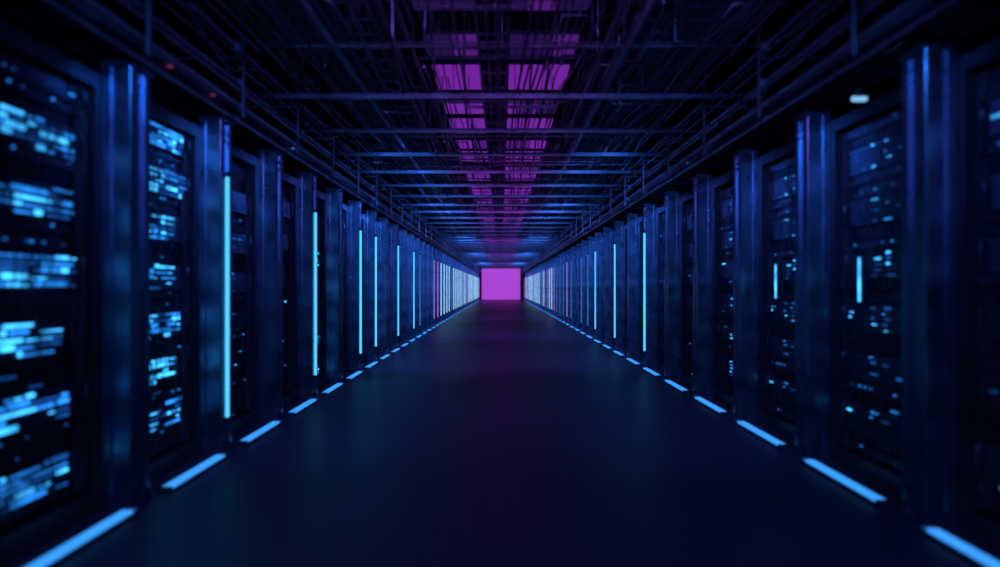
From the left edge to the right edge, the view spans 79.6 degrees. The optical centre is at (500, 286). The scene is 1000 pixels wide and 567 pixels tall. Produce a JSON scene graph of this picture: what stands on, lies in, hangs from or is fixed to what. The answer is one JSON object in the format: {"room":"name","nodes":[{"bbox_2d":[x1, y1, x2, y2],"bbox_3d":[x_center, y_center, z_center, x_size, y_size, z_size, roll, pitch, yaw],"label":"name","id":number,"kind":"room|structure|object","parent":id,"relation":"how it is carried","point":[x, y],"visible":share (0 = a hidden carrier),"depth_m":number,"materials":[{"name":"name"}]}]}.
{"room":"server room","nodes":[
{"label":"server room","id":0,"kind":"room"},
{"bbox_2d":[0,0,457,255],"bbox_3d":[-2.650,-0.600,19.600,0.100,3.000,45.800,0,0,0],"label":"wall","id":1,"kind":"structure","parent":0,"point":[114,6],"depth_m":5.32,"materials":[{"name":"metal"}]},
{"bbox_2d":[0,300,999,566],"bbox_3d":[0.000,0.950,19.600,5.200,0.100,45.800,0,0,0],"label":"floor","id":2,"kind":"structure","parent":0,"point":[503,434],"depth_m":2.71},
{"bbox_2d":[0,21,99,564],"bbox_3d":[-1.923,0.014,2.110,0.633,1.772,0.630,0,0,0],"label":"rack","id":3,"kind":"object","parent":2,"relation":"on","point":[50,101],"visible":1,"depth_m":2.18,"materials":[{"name":"black metal"}]},
{"bbox_2d":[26,507,137,566],"bbox_3d":[-1.470,0.887,2.110,0.064,0.026,0.540,0,0,0],"label":"light strip","id":4,"kind":"object","parent":2,"relation":"on","point":[78,543],"visible":1,"depth_m":2.10,"materials":[{"name":"glowing plastic diffuser"},{"name":"aluminium"}]},
{"bbox_2d":[101,61,153,508],"bbox_3d":[-1.552,-0.007,2.500,0.135,1.815,0.140,0,0,0],"label":"support pillar","id":5,"kind":"structure","parent":2,"relation":"on","point":[125,85],"depth_m":2.44,"materials":[{"name":"metal"}]},
{"bbox_2d":[100,87,197,496],"bbox_3d":[-1.922,0.014,2.890,0.637,1.772,0.630,0,0,0],"label":"rack","id":6,"kind":"object","parent":2,"relation":"on","point":[173,139],"visible":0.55,"depth_m":3.01,"materials":[{"name":"black metal"}]},
{"bbox_2d":[157,453,227,492],"bbox_3d":[-1.470,0.887,2.890,0.064,0.026,0.540,0,0,0],"label":"light strip","id":7,"kind":"object","parent":2,"relation":"on","point":[185,478],"visible":1,"depth_m":2.83,"materials":[{"name":"glowing plastic diffuser"},{"name":"aluminium"}]},
{"bbox_2d":[198,116,234,454],"bbox_3d":[-1.551,-0.007,3.280,0.138,1.815,0.140,0,0,0],"label":"support pillar","id":8,"kind":"structure","parent":2,"relation":"on","point":[214,132],"depth_m":3.22,"materials":[{"name":"metal"}]},
{"bbox_2d":[232,144,256,435],"bbox_3d":[-1.921,0.014,3.670,0.638,1.772,0.630,0,0,0],"label":"rack","id":9,"kind":"object","parent":2,"relation":"on","point":[244,164],"visible":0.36,"depth_m":3.88,"materials":[{"name":"black metal"}]},
{"bbox_2d":[236,420,281,445],"bbox_3d":[-1.470,0.887,3.670,0.064,0.026,0.540,0,0,0],"label":"light strip","id":10,"kind":"object","parent":2,"relation":"on","point":[251,438],"visible":1,"depth_m":3.61,"materials":[{"name":"blue plastic"}]},
{"bbox_2d":[257,149,284,421],"bbox_3d":[-1.552,-0.007,4.060,0.135,1.815,0.140,0,0,0],"label":"support pillar","id":11,"kind":"structure","parent":2,"relation":"on","point":[269,161],"depth_m":3.99,"materials":[{"name":"metal"}]},
{"bbox_2d":[283,172,296,407],"bbox_3d":[-1.928,0.014,4.450,0.625,1.772,0.630,0,0,0],"label":"rack","id":12,"kind":"object","parent":2,"relation":"on","point":[289,182],"visible":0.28,"depth_m":4.69,"materials":[{"name":"black metal"}]},
{"bbox_2d":[285,398,317,415],"bbox_3d":[-1.470,0.887,4.450,0.064,0.026,0.540,0,0,0],"label":"light strip","id":13,"kind":"object","parent":2,"relation":"on","point":[302,407],"visible":1,"depth_m":4.39,"materials":[{"name":"blue plastic"}]},
{"bbox_2d":[297,172,319,399],"bbox_3d":[-1.551,-0.007,4.840,0.138,1.815,0.140,0,0,0],"label":"support pillar","id":14,"kind":"structure","parent":2,"relation":"on","point":[307,182],"depth_m":4.77,"materials":[{"name":"metal"}]},
{"bbox_2d":[318,190,325,387],"bbox_3d":[-1.921,0.014,5.230,0.638,1.772,0.630,0,0,0],"label":"rack","id":15,"kind":"object","parent":2,"relation":"on","point":[321,196],"visible":0.16,"depth_m":5.51,"materials":[{"name":"black metal"}]},
{"bbox_2d":[319,382,343,395],"bbox_3d":[-1.470,0.887,5.230,0.064,0.026,0.540,0,0,0],"label":"light strip","id":16,"kind":"object","parent":2,"relation":"on","point":[338,385],"visible":1,"depth_m":5.18,"materials":[{"name":"blue plastic"}]},
{"bbox_2d":[326,188,343,383],"bbox_3d":[-1.552,-0.007,5.620,0.135,1.815,0.140,0,0,0],"label":"support pillar","id":17,"kind":"structure","parent":2,"relation":"on","point":[334,196],"depth_m":5.56,"materials":[{"name":"metal"}]},
{"bbox_2d":[343,203,346,374],"bbox_3d":[-1.922,0.014,6.010,0.635,1.772,0.630,0,0,0],"label":"rack","id":18,"kind":"object","parent":2,"relation":"on","point":[344,205],"visible":0.06,"depth_m":6.30,"materials":[{"name":"black metal"}]},
{"bbox_2d":[344,371,363,380],"bbox_3d":[-1.470,0.887,6.010,0.064,0.026,0.540,0,0,0],"label":"light strip","id":19,"kind":"object","parent":2,"relation":"on","point":[358,373],"visible":0.98,"depth_m":5.95,"materials":[{"name":"blue plastic"}]},
{"bbox_2d":[347,200,362,371],"bbox_3d":[-1.551,-0.007,6.400,0.138,1.815,0.140,0,0,0],"label":"support pillar","id":20,"kind":"structure","parent":2,"relation":"on","point":[354,207],"depth_m":6.33,"materials":[{"name":"metal"}]},
{"bbox_2d":[362,213,363,363],"bbox_3d":[-1.922,0.014,6.790,0.635,1.772,0.630,0,0,0],"label":"rack","id":21,"kind":"object","parent":2,"relation":"on","point":[362,213],"visible":0.02,"depth_m":7.08,"materials":[{"name":"black metal"}]},
{"bbox_2d":[364,210,377,362],"bbox_3d":[-1.551,-0.007,7.180,0.138,1.815,0.140,0,0,0],"label":"support pillar","id":22,"kind":"structure","parent":2,"relation":"on","point":[370,216],"depth_m":7.11,"materials":[{"name":"metal"}]},
{"bbox_2d":[363,361,378,369],"bbox_3d":[-1.470,0.887,6.790,0.064,0.026,0.540,0,0,0],"label":"light strip","id":23,"kind":"object","parent":2,"relation":"on","point":[374,363],"visible":0.96,"depth_m":6.71,"materials":[{"name":"blue plastic"}]},
{"bbox_2d":[377,221,377,355],"bbox_3d":[-1.923,0.014,7.570,0.635,1.772,0.630,0,0,0],"label":"rack","id":24,"kind":"object","parent":2,"relation":"on","point":[377,221],"visible":0.02,"depth_m":7.87,"materials":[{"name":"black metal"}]},
{"bbox_2d":[378,217,389,354],"bbox_3d":[-1.552,-0.007,7.960,0.135,1.815,0.140,0,0,0],"label":"support pillar","id":25,"kind":"structure","parent":2,"relation":"on","point":[383,222],"depth_m":7.89,"materials":[{"name":"metal"}]},
{"bbox_2d":[378,354,390,360],"bbox_3d":[-1.470,0.887,7.570,0.064,0.026,0.540,0,0,0],"label":"light strip","id":26,"kind":"object","parent":2,"relation":"on","point":[386,356],"visible":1,"depth_m":7.47,"materials":[{"name":"blue plastic"}]},
{"bbox_2d":[389,224,399,348],"bbox_3d":[-1.551,-0.007,8.740,0.138,1.815,0.140,0,0,0],"label":"support pillar","id":27,"kind":"structure","parent":2,"relation":"on","point":[393,228],"depth_m":8.67,"materials":[{"name":"metal"}]},
{"bbox_2d":[389,348,400,353],"bbox_3d":[-1.470,0.887,8.350,0.064,0.026,0.540,0,0,0],"label":"light strip","id":28,"kind":"object","parent":2,"relation":"on","point":[396,349],"visible":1,"depth_m":8.29,"materials":[{"name":"blue plastic"}]},
{"bbox_2d":[399,229,407,343],"bbox_3d":[-1.552,-0.007,9.520,0.135,1.815,0.140,0,0,0],"label":"support pillar","id":29,"kind":"structure","parent":2,"relation":"on","point":[402,232],"depth_m":9.45,"materials":[{"name":"metal"}]},
{"bbox_2d":[407,233,414,339],"bbox_3d":[-1.551,-0.007,10.300,0.138,1.815,0.140,0,0,0],"label":"support pillar","id":30,"kind":"structure","parent":2,"relation":"on","point":[410,236],"depth_m":10.24,"materials":[{"name":"metal"}]},
{"bbox_2d":[414,237,420,335],"bbox_3d":[-1.550,-0.007,11.080,0.139,1.815,0.140,0,0,0],"label":"support pillar","id":31,"kind":"structure","parent":2,"relation":"on","point":[417,255],"depth_m":11.02,"materials":[{"name":"metal"}]},
{"bbox_2d":[420,240,425,332],"bbox_3d":[-1.552,-0.007,11.860,0.135,1.815,0.140,0,0,0],"label":"support pillar","id":32,"kind":"structure","parent":2,"relation":"on","point":[422,242],"depth_m":11.80,"materials":[{"name":"metal"}]},
{"bbox_2d":[426,243,430,329],"bbox_3d":[-1.552,-0.007,12.640,0.135,1.815,0.140,0,0,0],"label":"support pillar","id":33,"kind":"structure","parent":2,"relation":"on","point":[427,244],"depth_m":12.57,"materials":[{"name":"metal"}]},
{"bbox_2d":[430,246,434,326],"bbox_3d":[-1.550,-0.007,13.420,0.139,1.815,0.140,0,0,0],"label":"support pillar","id":34,"kind":"structure","parent":2,"relation":"on","point":[432,260],"depth_m":13.36,"materials":[{"name":"metal"}]},
{"bbox_2d":[434,248,437,324],"bbox_3d":[-1.550,-0.007,14.200,0.139,1.815,0.140,0,0,0],"label":"support pillar","id":35,"kind":"structure","parent":2,"relation":"on","point":[435,249],"depth_m":14.14,"materials":[{"name":"metal"}]},
{"bbox_2d":[438,250,441,322],"bbox_3d":[-1.550,-0.007,14.980,0.139,1.815,0.140,0,0,0],"label":"support pillar","id":36,"kind":"structure","parent":2,"relation":"on","point":[439,251],"depth_m":14.91,"materials":[{"name":"metal"}]},
{"bbox_2d":[441,252,444,320],"bbox_3d":[-1.550,-0.007,15.760,0.139,1.815,0.140,0,0,0],"label":"support pillar","id":37,"kind":"structure","parent":2,"relation":"on","point":[442,253],"depth_m":15.69,"materials":[{"name":"metal"}]},
{"bbox_2d":[444,254,446,319],"bbox_3d":[-1.550,-0.007,16.540,0.139,1.815,0.140,0,0,0],"label":"support pillar","id":38,"kind":"structure","parent":2,"relation":"on","point":[445,255],"depth_m":16.48,"materials":[{"name":"metal"}]},
{"bbox_2d":[447,255,449,317],"bbox_3d":[-1.550,-0.007,17.320,0.139,1.815,0.140,0,0,0],"label":"support pillar","id":39,"kind":"structure","parent":2,"relation":"on","point":[448,265],"depth_m":17.25,"materials":[{"name":"metal"}]},
{"bbox_2d":[449,257,451,316],"bbox_3d":[-1.550,-0.007,18.100,0.139,1.815,0.140,0,0,0],"label":"support pillar","id":40,"kind":"structure","parent":2,"relation":"on","point":[449,257],"depth_m":18.03,"materials":[{"name":"metal"}]},
{"bbox_2d":[451,258,453,315],"bbox_3d":[-1.550,-0.007,18.880,0.139,1.815,0.140,0,0,0],"label":"support pillar","id":41,"kind":"structure","parent":2,"relation":"on","point":[451,258],"depth_m":18.81,"materials":[{"name":"metal"}]},
{"bbox_2d":[453,259,455,314],"bbox_3d":[-1.550,-0.007,19.660,0.139,1.815,0.140,0,0,0],"label":"support pillar","id":42,"kind":"structure","parent":2,"relation":"on","point":[453,259],"depth_m":19.59,"materials":[{"name":"metal"}]},
{"bbox_2d":[455,260,457,313],"bbox_3d":[-1.550,-0.007,20.440,0.139,1.815,0.140,0,0,0],"label":"support pillar","id":43,"kind":"structure","parent":2,"relation":"on","point":[455,260],"depth_m":20.37,"materials":[{"name":"metal"}]},
{"bbox_2d":[457,261,458,311],"bbox_3d":[-1.550,-0.007,21.220,0.139,1.815,0.140,0,0,0],"label":"support pillar","id":44,"kind":"structure","parent":2,"relation":"on","point":[457,261],"depth_m":21.18,"materials":[{"name":"metal"}]},
{"bbox_2d":[459,262,460,310],"bbox_3d":[-1.550,-0.007,22.000,0.139,1.815,0.140,0,0,0],"label":"support pillar","id":45,"kind":"structure","parent":2,"relation":"on","point":[459,262],"depth_m":21.93,"materials":[{"name":"metal"}]},
{"bbox_2d":[460,263,461,310],"bbox_3d":[-1.550,-0.007,22.780,0.139,1.815,0.140,0,0,0],"label":"support pillar","id":46,"kind":"structure","parent":2,"relation":"on","point":[460,263],"depth_m":22.77,"materials":[{"name":"metal"}]},
{"bbox_2d":[462,264,462,309],"bbox_3d":[-1.550,-0.007,23.560,0.139,1.815,0.140,0,0,0],"label":"support pillar","id":47,"kind":"structure","parent":2,"relation":"on","point":[462,264],"depth_m":23.49,"materials":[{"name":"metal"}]},
{"bbox_2d":[463,264,463,308],"bbox_3d":[-1.550,-0.007,24.340,0.139,1.815,0.140,0,0,0],"label":"support pillar","id":48,"kind":"structure","parent":2,"relation":"on","point":[463,264],"depth_m":24.27,"materials":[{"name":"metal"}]},
{"bbox_2d":[464,265,465,307],"bbox_3d":[-1.550,-0.007,25.120,0.139,1.815,0.140,0,0,0],"label":"support pillar","id":49,"kind":"structure","parent":2,"relation":"on","point":[464,265],"depth_m":25.05,"materials":[{"name":"metal"}]},
{"bbox_2d":[465,266,466,307],"bbox_3d":[-1.550,-0.007,25.900,0.139,1.815,0.140,0,0,0],"label":"support pillar","id":50,"kind":"structure","parent":2,"relation":"on","point":[465,266],"depth_m":25.89,"materials":[{"name":"metal"}]},
{"bbox_2d":[466,266,467,306],"bbox_3d":[-1.550,-0.007,26.680,0.139,1.815,0.140,0,0,0],"label":"support pillar","id":51,"kind":"structure","parent":2,"relation":"on","point":[466,266],"depth_m":26.67,"materials":[{"name":"metal"}]},
{"bbox_2d":[467,267,468,306],"bbox_3d":[-1.550,-0.007,27.460,0.139,1.815,0.140,0,0,0],"label":"support pillar","id":52,"kind":"structure","parent":2,"relation":"on","point":[467,267],"depth_m":27.45,"materials":[{"name":"metal"}]},
{"bbox_2d":[469,268,469,304],"bbox_3d":[-1.550,-0.007,29.020,0.139,1.815,0.140,0,0,0],"label":"support pillar","id":53,"kind":"structure","parent":2,"relation":"on","point":[469,268],"depth_m":28.95,"materials":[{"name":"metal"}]},
{"bbox_2d":[470,269,470,304],"bbox_3d":[-1.550,-0.007,29.800,0.139,1.815,0.140,0,0,0],"label":"support pillar","id":54,"kind":"structure","parent":2,"relation":"on","point":[470,269],"depth_m":29.73,"materials":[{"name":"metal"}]},
{"bbox_2d":[481,269,520,299],"bbox_3d":[0.000,-0.280,41.530,2.720,2.360,0.100,0,0,0],"label":"display screen","id":55,"kind":"object","parent":2,"relation":"on","point":[496,284],"visible":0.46,"depth_m":41.50,"materials":[{"name":"purple"}]},
{"bbox_2d":[533,268,534,304],"bbox_3d":[1.651,-0.007,29.300,0.139,1.815,0.140,0,0,0],"label":"support pillar","id":56,"kind":"structure","parent":2,"relation":"on","point":[533,268],"depth_m":29.30,"materials":[{"name":"metal"}]},
{"bbox_2d":[534,268,535,305],"bbox_3d":[1.651,-0.007,28.430,0.139,1.815,0.140,0,0,0],"label":"support pillar","id":57,"kind":"structure","parent":2,"relation":"on","point":[535,268],"depth_m":28.42,"materials":[{"name":"metal"}]},
{"bbox_2d":[535,267,536,306],"bbox_3d":[1.651,-0.007,27.560,0.139,1.815,0.140,0,0,0],"label":"support pillar","id":58,"kind":"structure","parent":2,"relation":"on","point":[536,267],"depth_m":27.49,"materials":[{"name":"metal"}]},
{"bbox_2d":[537,266,537,306],"bbox_3d":[1.651,-0.007,26.690,0.139,1.815,0.140,0,0,0],"label":"support pillar","id":59,"kind":"structure","parent":2,"relation":"on","point":[537,266],"depth_m":26.62,"materials":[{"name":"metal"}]},
{"bbox_2d":[538,266,538,307],"bbox_3d":[1.651,-0.007,25.820,0.139,1.815,0.140,0,0,0],"label":"support pillar","id":60,"kind":"structure","parent":2,"relation":"on","point":[538,266],"depth_m":25.75,"materials":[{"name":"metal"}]},
{"bbox_2d":[539,265,540,308],"bbox_3d":[1.651,-0.007,24.950,0.139,1.815,0.140,0,0,0],"label":"support pillar","id":61,"kind":"structure","parent":2,"relation":"on","point":[539,265],"depth_m":24.94,"materials":[{"name":"metal"}]},
{"bbox_2d":[540,264,541,308],"bbox_3d":[1.651,-0.007,24.080,0.139,1.815,0.140,0,0,0],"label":"support pillar","id":62,"kind":"structure","parent":2,"relation":"on","point":[540,264],"depth_m":24.01,"materials":[{"name":"metal"}]},
{"bbox_2d":[542,263,543,309],"bbox_3d":[1.651,-0.007,23.210,0.139,1.815,0.140,0,0,0],"label":"support pillar","id":63,"kind":"structure","parent":2,"relation":"on","point":[542,263],"depth_m":23.14,"materials":[{"name":"metal"}]},
{"bbox_2d":[543,262,545,310],"bbox_3d":[1.651,-0.007,22.340,0.139,1.815,0.140,0,0,0],"label":"support pillar","id":64,"kind":"structure","parent":2,"relation":"on","point":[544,262],"depth_m":22.27,"materials":[{"name":"metal"}]},
{"bbox_2d":[545,261,546,311],"bbox_3d":[1.651,-0.007,21.470,0.139,1.815,0.140,0,0,0],"label":"support pillar","id":65,"kind":"structure","parent":2,"relation":"on","point":[545,261],"depth_m":21.40,"materials":[{"name":"metal"}]},
{"bbox_2d":[547,260,548,312],"bbox_3d":[1.651,-0.007,20.600,0.139,1.815,0.140,0,0,0],"label":"support pillar","id":66,"kind":"structure","parent":2,"relation":"on","point":[547,260],"depth_m":20.53,"materials":[{"name":"metal"}]},
{"bbox_2d":[549,259,551,313],"bbox_3d":[1.651,-0.007,19.730,0.139,1.815,0.140,0,0,0],"label":"support pillar","id":67,"kind":"structure","parent":2,"relation":"on","point":[550,260],"depth_m":19.67,"materials":[{"name":"metal"}]},
{"bbox_2d":[551,258,553,315],"bbox_3d":[1.651,-0.007,18.860,0.139,1.815,0.140,0,0,0],"label":"support pillar","id":68,"kind":"structure","parent":2,"relation":"on","point":[552,267],"depth_m":18.80,"materials":[{"name":"metal"}]},
{"bbox_2d":[554,256,556,316],"bbox_3d":[1.651,-0.007,17.990,0.139,1.815,0.140,0,0,0],"label":"support pillar","id":69,"kind":"structure","parent":2,"relation":"on","point":[555,257],"depth_m":17.93,"materials":[{"name":"metal"}]},
{"bbox_2d":[556,255,559,318],"bbox_3d":[1.651,-0.007,17.120,0.139,1.815,0.140,0,0,0],"label":"support pillar","id":70,"kind":"structure","parent":2,"relation":"on","point":[558,256],"depth_m":17.05,"materials":[{"name":"metal"}]},
{"bbox_2d":[559,253,562,319],"bbox_3d":[1.651,-0.007,16.250,0.139,1.815,0.140,0,0,0],"label":"support pillar","id":71,"kind":"structure","parent":2,"relation":"on","point":[561,254],"depth_m":16.18,"materials":[{"name":"metal"}]},
{"bbox_2d":[563,251,566,321],"bbox_3d":[1.651,-0.007,15.380,0.139,1.815,0.140,0,0,0],"label":"support pillar","id":72,"kind":"structure","parent":2,"relation":"on","point":[564,252],"depth_m":15.32,"materials":[{"name":"metal"}]},
{"bbox_2d":[566,249,570,323],"bbox_3d":[1.651,-0.007,14.510,0.139,1.815,0.140,0,0,0],"label":"support pillar","id":73,"kind":"structure","parent":2,"relation":"on","point":[568,262],"depth_m":14.45,"materials":[{"name":"metal"}]},
{"bbox_2d":[570,247,575,326],"bbox_3d":[1.651,-0.007,13.640,0.139,1.815,0.140,0,0,0],"label":"support pillar","id":74,"kind":"structure","parent":2,"relation":"on","point":[573,249],"depth_m":13.57,"materials":[{"name":"metal"}]},
{"bbox_2d":[575,244,580,329],"bbox_3d":[1.653,-0.007,12.770,0.135,1.815,0.140,0,0,0],"label":"support pillar","id":75,"kind":"structure","parent":2,"relation":"on","point":[578,246],"depth_m":12.71,"materials":[{"name":"metal"}]},
{"bbox_2d":[581,241,587,332],"bbox_3d":[1.651,-0.007,11.900,0.139,1.815,0.140,0,0,0],"label":"support pillar","id":76,"kind":"structure","parent":2,"relation":"on","point":[584,244],"depth_m":11.83,"materials":[{"name":"metal"}]},
{"bbox_2d":[587,237,594,335],"bbox_3d":[1.651,-0.007,11.030,0.139,1.815,0.140,0,0,0],"label":"support pillar","id":77,"kind":"structure","parent":2,"relation":"on","point":[591,240],"depth_m":10.96,"materials":[{"name":"metal"}]},
{"bbox_2d":[594,233,602,340],"bbox_3d":[1.651,-0.007,10.160,0.138,1.815,0.140,0,0,0],"label":"support pillar","id":78,"kind":"structure","parent":2,"relation":"on","point":[598,250],"depth_m":10.09,"materials":[{"name":"metal"}]},
{"bbox_2d":[603,236,603,340],"bbox_3d":[2.023,0.014,9.725,0.634,1.772,0.720,0,0,0],"label":"rack","id":79,"kind":"object","parent":2,"relation":"on","point":[603,236],"visible":0.02,"depth_m":10.07,"materials":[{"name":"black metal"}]},
{"bbox_2d":[603,227,612,345],"bbox_3d":[1.653,-0.007,9.290,0.135,1.815,0.140,0,0,0],"label":"support pillar","id":80,"kind":"structure","parent":2,"relation":"on","point":[608,231],"depth_m":9.22,"materials":[{"name":"metal"}]},
{"bbox_2d":[613,231,613,345],"bbox_3d":[2.021,0.014,8.855,0.638,1.772,0.720,0,0,0],"label":"rack","id":81,"kind":"object","parent":2,"relation":"on","point":[613,231],"visible":0.02,"depth_m":9.18,"materials":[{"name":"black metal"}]},
{"bbox_2d":[613,221,624,351],"bbox_3d":[1.651,-0.007,8.420,0.138,1.815,0.140,0,0,0],"label":"support pillar","id":82,"kind":"structure","parent":2,"relation":"on","point":[619,226],"depth_m":8.35,"materials":[{"name":"metal"}]},
{"bbox_2d":[612,350,625,356],"bbox_3d":[1.570,0.887,7.985,0.064,0.026,0.617,0,0,0],"label":"light strip","id":83,"kind":"object","parent":2,"relation":"on","point":[616,352],"visible":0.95,"depth_m":7.92,"materials":[{"name":"blue plastic"}]},
{"bbox_2d":[625,224,626,352],"bbox_3d":[2.021,0.014,7.985,0.638,1.772,0.720,0,0,0],"label":"rack","id":84,"kind":"object","parent":2,"relation":"on","point":[626,224],"visible":0.02,"depth_m":8.31,"materials":[{"name":"black metal"}]},
{"bbox_2d":[626,214,638,358],"bbox_3d":[1.653,-0.007,7.550,0.135,1.815,0.140,0,0,0],"label":"support pillar","id":85,"kind":"structure","parent":2,"relation":"on","point":[632,219],"depth_m":7.48,"materials":[{"name":"metal"}]},
{"bbox_2d":[625,358,641,365],"bbox_3d":[1.570,0.887,7.115,0.064,0.026,0.617,0,0,0],"label":"light strip","id":86,"kind":"object","parent":2,"relation":"on","point":[630,360],"visible":0.95,"depth_m":7.06,"materials":[{"name":"blue plastic"}]},
{"bbox_2d":[639,216,642,360],"bbox_3d":[2.021,0.014,7.115,0.638,1.772,0.720,0,0,0],"label":"rack","id":87,"kind":"object","parent":2,"relation":"on","point":[640,218],"visible":0.04,"depth_m":7.45,"materials":[{"name":"black metal"}]},
{"bbox_2d":[642,204,656,368],"bbox_3d":[1.651,-0.007,6.680,0.138,1.815,0.140,0,0,0],"label":"support pillar","id":88,"kind":"structure","parent":2,"relation":"on","point":[649,210],"depth_m":6.61,"materials":[{"name":"metal"}]},
{"bbox_2d":[642,367,662,377],"bbox_3d":[1.570,0.887,6.245,0.064,0.026,0.617,0,0,0],"label":"light strip","id":89,"kind":"object","parent":2,"relation":"on","point":[646,369],"visible":1,"depth_m":6.16,"materials":[{"name":"blue plastic"}]},
{"bbox_2d":[657,206,663,371],"bbox_3d":[2.023,0.014,6.245,0.634,1.772,0.720,0,0,0],"label":"rack","id":90,"kind":"object","parent":2,"relation":"on","point":[660,211],"visible":0.13,"depth_m":6.58,"materials":[{"name":"black metal"}]},
{"bbox_2d":[663,191,680,380],"bbox_3d":[1.653,-0.007,5.810,0.135,1.815,0.140,0,0,0],"label":"support pillar","id":91,"kind":"structure","parent":2,"relation":"on","point":[672,199],"depth_m":5.75,"materials":[{"name":"metal"}]},
{"bbox_2d":[663,379,690,393],"bbox_3d":[1.570,0.887,5.375,0.064,0.026,0.617,0,0,0],"label":"light strip","id":92,"kind":"object","parent":2,"relation":"on","point":[669,382],"visible":1,"depth_m":5.29,"materials":[{"name":"blue plastic"}]},
{"bbox_2d":[681,191,692,386],"bbox_3d":[2.028,0.014,5.375,0.625,1.772,0.720,0,0,0],"label":"rack","id":93,"kind":"object","parent":2,"relation":"on","point":[686,200],"visible":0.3,"depth_m":5.67,"materials":[{"name":"black metal"}]},
{"bbox_2d":[691,174,712,397],"bbox_3d":[1.653,-0.007,4.940,0.135,1.815,0.140,0,0,0],"label":"support pillar","id":94,"kind":"structure","parent":2,"relation":"on","point":[702,183],"depth_m":4.88,"materials":[{"name":"metal"}]},
{"bbox_2d":[693,396,729,415],"bbox_3d":[1.570,0.887,4.505,0.064,0.026,0.617,0,0,0],"label":"light strip","id":95,"kind":"object","parent":2,"relation":"on","point":[716,409],"visible":1,"depth_m":4.44,"materials":[{"name":"blue plastic"}]},
{"bbox_2d":[713,171,732,407],"bbox_3d":[2.022,0.014,4.505,0.635,1.772,0.720,0,0,0],"label":"rack","id":96,"kind":"object","parent":2,"relation":"on","point":[722,186],"visible":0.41,"depth_m":4.75,"materials":[{"name":"black metal"}]},
{"bbox_2d":[731,150,758,421],"bbox_3d":[1.653,-0.007,4.070,0.135,1.815,0.140,0,0,0],"label":"support pillar","id":97,"kind":"structure","parent":2,"relation":"on","point":[745,162],"depth_m":4.01,"materials":[{"name":"metal"}]},
{"bbox_2d":[735,420,789,448],"bbox_3d":[1.570,0.887,3.635,0.064,0.026,0.617,0,0,0],"label":"light strip","id":98,"kind":"object","parent":2,"relation":"on","point":[776,443],"visible":1,"depth_m":3.57,"materials":[{"name":"blue plastic"}]},
{"bbox_2d":[759,140,794,440],"bbox_3d":[2.021,0.014,3.635,0.638,1.772,0.720,0,0,0],"label":"rack","id":99,"kind":"object","parent":2,"relation":"on","point":[777,167],"visible":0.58,"depth_m":3.81,"materials":[{"name":"black metal"}]},
{"bbox_2d":[792,112,830,459],"bbox_3d":[1.653,-0.007,3.200,0.135,1.815,0.140,0,0,0],"label":"support pillar","id":100,"kind":"structure","parent":2,"relation":"on","point":[812,129],"depth_m":3.14,"materials":[{"name":"metal"}]},
{"bbox_2d":[801,458,891,506],"bbox_3d":[1.570,0.887,2.765,0.064,0.026,0.617,0,0,0],"label":"light strip","id":101,"kind":"object","parent":2,"relation":"on","point":[871,497],"visible":1,"depth_m":2.69,"materials":[{"name":"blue translucent plastic"}]},
{"bbox_2d":[831,72,958,511],"bbox_3d":[2.021,0.014,2.765,0.638,1.772,0.720,0,0,0],"label":"rack","id":102,"kind":"object","parent":2,"relation":"on","point":[866,142],"visible":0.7,"depth_m":2.86,"materials":[{"name":"black metal"}]},
{"bbox_2d":[897,44,957,525],"bbox_3d":[1.653,-0.007,2.330,0.135,1.815,0.140,0,0,0],"label":"support pillar","id":103,"kind":"structure","parent":2,"relation":"on","point":[929,71],"depth_m":2.27,"materials":[{"name":"metal"}]},
{"bbox_2d":[920,525,999,566],"bbox_3d":[1.570,0.887,1.895,0.064,0.026,0.617,0,0,0],"label":"light strip","id":104,"kind":"object","parent":2,"relation":"on","point":[966,551],"visible":1,"depth_m":2.04,"materials":[{"name":"blue plastic"}]},
{"bbox_2d":[959,38,999,547],"bbox_3d":[2.023,0.014,1.895,0.634,1.772,0.720,0,0,0],"label":"rack","id":105,"kind":"object","parent":2,"relation":"on","point":[979,69],"visible":1,"depth_m":2.20,"materials":[{"name":"black metal"}]},
{"bbox_2d":[152,0,849,253],"bbox_3d":[0.000,-2.150,19.600,5.200,0.100,45.800,0,0,0],"label":"ceiling","id":106,"kind":"structure","parent":0,"point":[787,9],"depth_m":5.47,"materials":[{"name":"paint"}]},
{"bbox_2d":[0,0,999,273],"bbox_3d":[0.000,-1.464,19.382,4.060,1.271,43.364,0,0,0],"label":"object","id":107,"kind":"structure","parent":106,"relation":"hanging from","point":[662,38],"depth_m":3.97,"materials":[{"name":"metal"}]},
{"bbox_2d":[0,0,478,272],"bbox_3d":[-1.760,-1.000,19.250,0.520,0.080,43.100,0,0,0],"label":"cable tray","id":108,"kind":"object","parent":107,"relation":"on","point":[82,44],"depth_m":2.71,"materials":[{"name":"metal"}]},
{"bbox_2d":[523,0,999,272],"bbox_3d":[1.760,-1.000,19.250,0.520,0.080,43.100,0,0,0],"label":"cable tray","id":109,"kind":"object","parent":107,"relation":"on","point":[984,29],"depth_m":2.95,"materials":[{"name":"metal"}]},
{"bbox_2d":[851,87,866,101],"bbox_3d":[1.600,-0.859,2.680,0.060,0.061,0.024,0,0,0],"label":"lamp","id":110,"kind":"object","parent":107,"relation":"attached to","point":[859,98],"depth_m":2.67,"materials":[{"name":"white"}]},
{"bbox_2d":[464,260,537,299],"bbox_3d":[0.000,-0.600,42.550,5.400,3.000,0.100,0,0,0],"label":"wall","id":111,"kind":"structure","parent":0,"point":[522,274],"depth_m":42.50,"materials":[{"name":"paint"}]},
{"bbox_2d":[544,0,994,255],"bbox_3d":[2.650,-0.600,19.600,0.100,3.000,45.800,0,0,0],"label":"wall","id":112,"kind":"structure","parent":0,"point":[886,6],"depth_m":5.33,"materials":[{"name":"metal"}]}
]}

